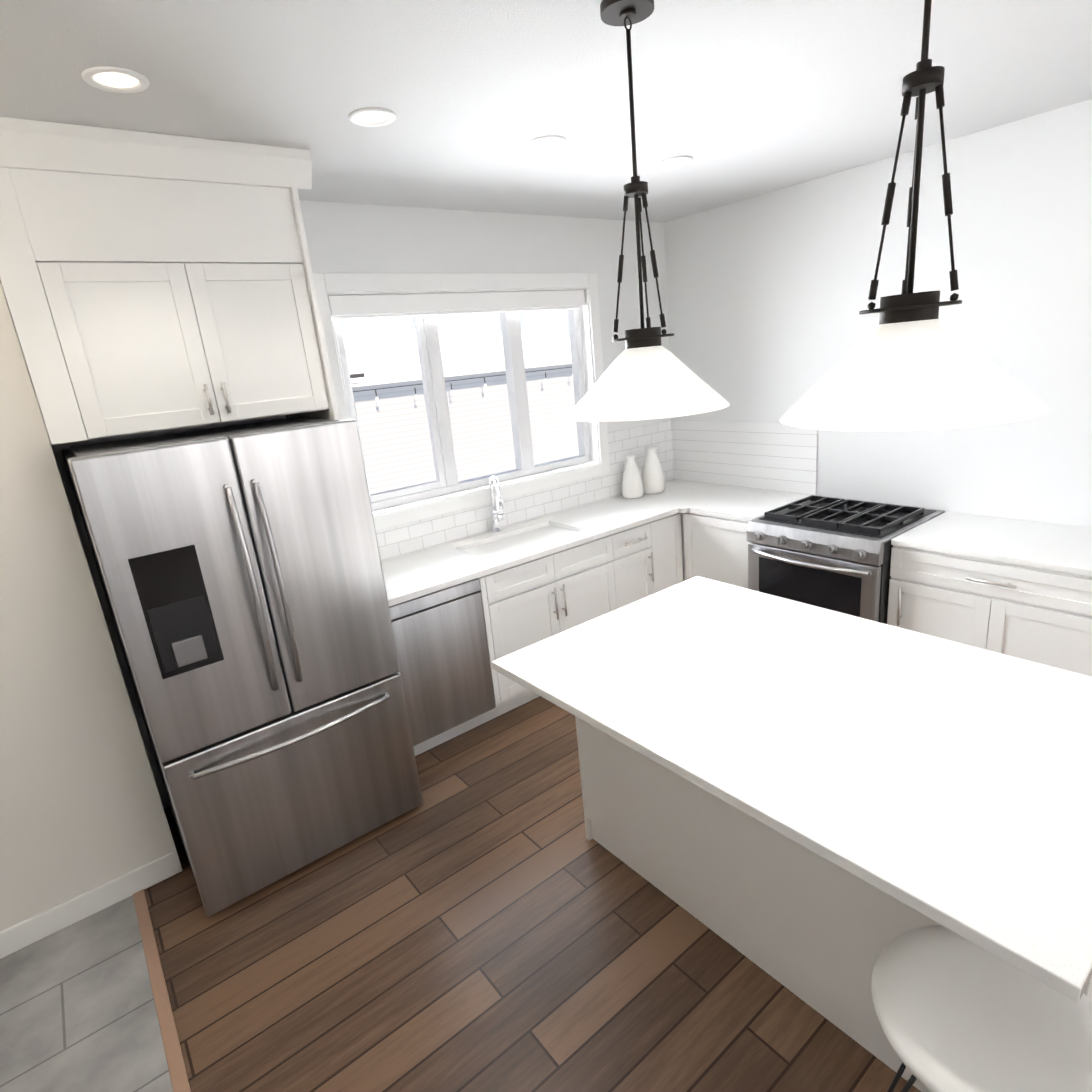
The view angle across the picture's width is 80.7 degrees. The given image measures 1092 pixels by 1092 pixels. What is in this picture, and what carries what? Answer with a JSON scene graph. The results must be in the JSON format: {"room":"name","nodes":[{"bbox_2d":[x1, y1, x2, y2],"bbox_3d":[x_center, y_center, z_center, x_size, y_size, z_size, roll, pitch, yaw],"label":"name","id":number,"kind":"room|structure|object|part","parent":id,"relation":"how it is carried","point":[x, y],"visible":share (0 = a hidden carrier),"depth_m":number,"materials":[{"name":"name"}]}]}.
{"room":"kitchen","nodes":[
{"label":"kitchen","id":0,"kind":"room"},
{"bbox_2d":[0,283,176,931],"bbox_3d":[-2.431,0.168,2.206,1.398,2.740,0.730,-17,20,-35],"label":"wall","id":1,"kind":"structure","parent":0,"point":[81,809],"depth_m":2.34,"materials":[{"name":"white paint"}]},
{"bbox_2d":[0,889,190,1091],"bbox_3d":[-1.548,1.733,1.456,1.355,0.008,2.135,-17,20,-35],"label":"floor","id":2,"kind":"structure","parent":0,"point":[85,1005],"depth_m":2.12,"materials":[{"name":"grey tile"}]},
{"bbox_2d":[49,200,671,808],"bbox_3d":[-0.577,-0.507,3.885,3.757,2.740,0.200,-17,20,-35],"label":"wall","id":3,"kind":"structure","parent":0,"point":[355,238],"depth_m":3.60,"materials":[{"name":"white paint"}]},
{"bbox_2d":[0,117,338,444],"bbox_3d":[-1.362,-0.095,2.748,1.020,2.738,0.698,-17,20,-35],"label":"upper cabinet","id":4,"kind":"object","parent":3,"relation":"attached to","point":[137,303],"visible":0.98,"depth_m":2.21,"materials":[{"name":"white paint"}]},
{"bbox_2d":[313,273,609,530],"bbox_3d":[-0.418,-0.933,3.907,1.905,1.320,0.219,-17,20,-35],"label":"window","id":5,"kind":"structure","parent":3,"relation":"in","point":[328,284],"depth_m":3.85,"materials":[{"name":"white paint"}]},
{"bbox_2d":[328,290,589,450],"bbox_3d":[-0.386,-0.953,3.863,1.705,1.067,0.056,-17,20,-35],"label":"roller blind","id":6,"kind":"object","parent":5,"relation":"attached to","point":[372,306],"visible":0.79,"depth_m":3.62,"materials":[{"name":"white fabric"}]},
{"bbox_3d":[-0.429,-0.936,3.930,1.721,1.131,0.078,-17,20,-35],"label":"window frame unit","id":7,"kind":"part","parent":5,"relation":"part of","materials":[{"name":"white"}]},
{"bbox_2d":[376,420,675,561],"bbox_3d":[-0.113,-0.393,4.145,2.790,0.461,0.008,-17,20,-35],"label":"tile backsplash","id":8,"kind":"structure","parent":3,"relation":"attached to","point":[412,537],"depth_m":4.23,"materials":[{"name":"white tile"}]},
{"bbox_2d":[144,696,920,1091],"bbox_3d":[2.117,1.556,0.955,4.305,0.050,8.340,-17,20,-35],"label":"floor","id":9,"kind":"structure","parent":0,"point":[486,916],"depth_m":2.15,"materials":[{"name":"brown wood"}]},
{"bbox_2d":[61,418,422,916],"bbox_3d":[-1.246,0.403,2.750,0.910,1.765,0.970,-17,20,-35],"label":"refrigerator","id":10,"kind":"object","parent":9,"relation":"on","point":[239,568],"visible":1,"depth_m":2.37,"materials":[{"name":"silver metal"}]},
{"bbox_2d":[389,572,513,755],"bbox_3d":[-0.679,0.588,3.503,0.685,0.883,0.605,-17,20,-35],"label":"dishwasher","id":11,"kind":"object","parent":9,"relation":"on","point":[465,613],"depth_m":3.28,"materials":[{"name":"silver metal"}]},
{"bbox_2d":[381,480,732,607],"bbox_3d":[0.103,-0.105,3.970,2.788,0.030,0.620,-17,20,-35],"label":"countertop","id":12,"kind":"structure","parent":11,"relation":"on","point":[421,573],"depth_m":3.78,"materials":[{"name":"white stone"}]},
{"bbox_2d":[490,476,503,533],"bbox_3d":[-0.278,-0.244,3.859,0.135,0.366,0.201,-17,20,-35],"label":"faucet","id":13,"kind":"object","parent":12,"relation":"on","point":[496,519],"visible":1,"depth_m":3.89,"materials":[{"name":"silver metal"}]},
{"bbox_2d":[465,524,584,559],"bbox_3d":[-0.131,0.079,3.830,0.731,0.224,0.400,-17,20,-35],"label":"sink","id":14,"kind":"object","parent":12,"relation":"in","point":[513,543],"depth_m":3.83,"materials":[{"name":"white"}]},
{"bbox_2d":[622,454,643,498],"bbox_3d":[0.606,-0.492,4.535,0.156,0.295,0.156,-17,20,-35],"label":"vase","id":15,"kind":"object","parent":12,"relation":"on","point":[632,485],"visible":1,"depth_m":4.49,"materials":[{"name":"white ceramic"}]},
{"bbox_2d":[642,446,664,493],"bbox_3d":[0.765,-0.547,4.617,0.171,0.324,0.171,-17,20,-35],"label":"vase","id":16,"kind":"object","parent":12,"relation":"on","point":[653,479],"visible":0.98,"depth_m":4.57,"materials":[{"name":"white ceramic"}]},
{"bbox_2d":[453,520,628,707],"bbox_3d":[-0.093,0.404,3.931,0.995,0.883,0.605,-17,20,-35],"label":"base cabinet","id":17,"kind":"object","parent":9,"relation":"on","point":[551,590],"depth_m":3.66,"materials":[{"name":"white paint"}]},
{"bbox_2d":[625,524,648,603],"bbox_3d":[0.382,0.255,4.279,0.453,0.883,0.605,-17,20,-35],"label":"base cabinet","id":18,"kind":"object","parent":9,"relation":"on","point":[636,570],"depth_m":4.01,"materials":[{"name":"white paint"}]},
{"bbox_2d":[645,508,688,595],"bbox_3d":[0.632,0.190,4.419,0.366,0.883,0.675,-17,20,-35],"label":"base cabinet","id":19,"kind":"object","parent":9,"relation":"on","point":[664,542],"depth_m":4.17,"materials":[{"name":"white paint"}]},
{"bbox_2d":[685,512,748,588],"bbox_3d":[1.313,0.169,4.264,0.692,0.883,0.588,-17,20,-35],"label":"base cabinet","id":20,"kind":"object","parent":9,"relation":"on","point":[716,547],"depth_m":4.04,"materials":[{"name":"white paint"}]},
{"bbox_2d":[685,488,807,519],"bbox_3d":[1.306,-0.272,4.137,0.632,0.030,0.548,-17,20,-35],"label":"countertop","id":21,"kind":"structure","parent":20,"relation":"on","point":[743,503],"depth_m":4.11,"materials":[{"name":"white stone"}]},
{"bbox_2d":[575,716,1091,1091],"bbox_3d":[0.933,0.829,2.153,0.838,0.883,1.609,-17,20,-35],"label":"kitchen island","id":22,"kind":"object","parent":9,"relation":"on","point":[820,932],"depth_m":1.97,"materials":[{"name":"white paint"}]},
{"bbox_2d":[492,576,1091,1001],"bbox_3d":[0.757,0.424,1.959,1.120,0.030,1.660,-17,20,-35],"label":"island countertop","id":23,"kind":"structure","parent":22,"relation":"on","point":[951,780],"depth_m":1.65,"materials":[{"name":"white stone"}]},
{"bbox_2d":[747,495,944,623],"bbox_3d":[1.677,0.262,3.700,0.806,0.955,0.754,-17,20,-35],"label":"range","id":24,"kind":"object","parent":9,"relation":"on","point":[831,553],"visible":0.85,"depth_m":3.42,"materials":[{"name":"silver metal"}]},
{"bbox_2d":[871,925,1091,1091],"bbox_3d":[0.864,1.196,1.304,0.464,0.672,0.444,-17,20,-35],"label":"stool","id":25,"kind":"object","parent":9,"relation":"on","point":[955,1012],"visible":0.88,"depth_m":1.20,"materials":[{"name":"white plastic"},{"name":"black metal"}]},
{"bbox_2d":[887,511,1091,675],"bbox_3d":[2.250,0.404,3.102,0.671,0.914,0.910,-17,20,-35],"label":"base cabinet","id":26,"kind":"object","parent":9,"relation":"on","point":[1021,589],"visible":0.6,"depth_m":2.90,"materials":[{"name":"white paint"}]},
{"bbox_2d":[0,0,1091,222],"bbox_3d":[1.269,-0.983,-0.151,5.655,0.100,8.530,-17,20,-35],"label":"ceiling","id":27,"kind":"structure","parent":0,"point":[738,100],"depth_m":2.02,"materials":[{"name":"white paint"}]},
{"bbox_2d":[81,66,149,92],"bbox_3d":[-1.147,-1.243,1.718,0.156,0.006,0.156,-17,20,-35],"label":"recessed light","id":28,"kind":"object","parent":27,"relation":"in","point":[115,79],"visible":1,"depth_m":1.71,"materials":[{"name":"white plastic"}]},
{"bbox_2d":[348,108,395,126],"bbox_3d":[-0.576,-1.422,2.135,0.156,0.006,0.156,-17,20,-35],"label":"recessed light","id":29,"kind":"object","parent":27,"relation":"in","point":[371,117],"visible":1,"depth_m":2.13,"materials":[{"name":"white plastic"}]},
{"bbox_2d":[527,135,565,149],"bbox_3d":[0.003,-1.603,2.559,0.156,0.006,0.156,-17,20,-35],"label":"recessed light","id":30,"kind":"object","parent":27,"relation":"in","point":[547,142],"visible":0.98,"depth_m":2.56,"materials":[{"name":"white plastic"}]},
{"bbox_2d":[567,0,729,421],"bbox_3d":[0.245,-0.864,1.723,0.464,0.992,0.464,-17,20,-35],"label":"pendant light","id":31,"kind":"object","parent":27,"relation":"hanging from","point":[646,375],"visible":1,"depth_m":1.71,"materials":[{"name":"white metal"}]},
{"bbox_2d":[659,156,692,166],"bbox_3d":[0.606,-1.792,2.999,0.156,0.006,0.156,-17,20,-35],"label":"recessed light","id":32,"kind":"object","parent":27,"relation":"in","point":[676,161],"visible":1,"depth_m":3.00,"materials":[{"name":"white plastic"}]},
{"bbox_2d":[780,0,1047,431],"bbox_3d":[0.670,-0.737,1.153,0.464,0.992,0.464,-17,20,-35],"label":"pendant light","id":33,"kind":"object","parent":27,"relation":"hanging from","point":[911,361],"visible":1,"depth_m":1.15,"materials":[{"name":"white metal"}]},
{"bbox_2d":[664,99,1091,564],"bbox_3d":[3.535,-0.295,1.809,0.200,2.740,8.530,-17,20,-35],"label":"wall","id":34,"kind":"structure","parent":0,"point":[767,297],"depth_m":3.36,"materials":[{"name":"white paint"}]},
{"bbox_2d":[672,420,817,495],"bbox_3d":[1.339,-0.635,4.486,0.007,0.461,1.170,-17,20,-35],"label":"tile backsplash","id":35,"kind":"structure","parent":34,"relation":"attached to","point":[774,456],"depth_m":4.42,"materials":[{"name":"white tile"}]},
{"label":"outside","id":36,"kind":"structure","parent":0,"visible":0},
{"bbox_2d":[342,328,578,493],"bbox_3d":[-21.355,-3.681,23.946,70.000,9.760,54.000,-17,20,-35],"label":"window glass panes","id":37,"kind":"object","parent":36,"point":[387,386],"visible":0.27,"depth_m":12.30,"materials":[{"name":"white"}]},
{"bbox_3d":[0.623,1.119,-2.025,1.470,2.740,5.735,-17,20,-35],"label":"wall","id":38,"kind":"structure","parent":0,"visible":0},
{"bbox_2d":[0,850,182,958],"bbox_3d":[-2.075,1.488,2.284,1.398,0.101,0.030,-17,20,-35],"label":"baseboard","id":39,"kind":"structure","parent":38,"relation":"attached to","point":[33,929],"depth_m":2.47,"materials":[{"name":"white paint"}]}
]}

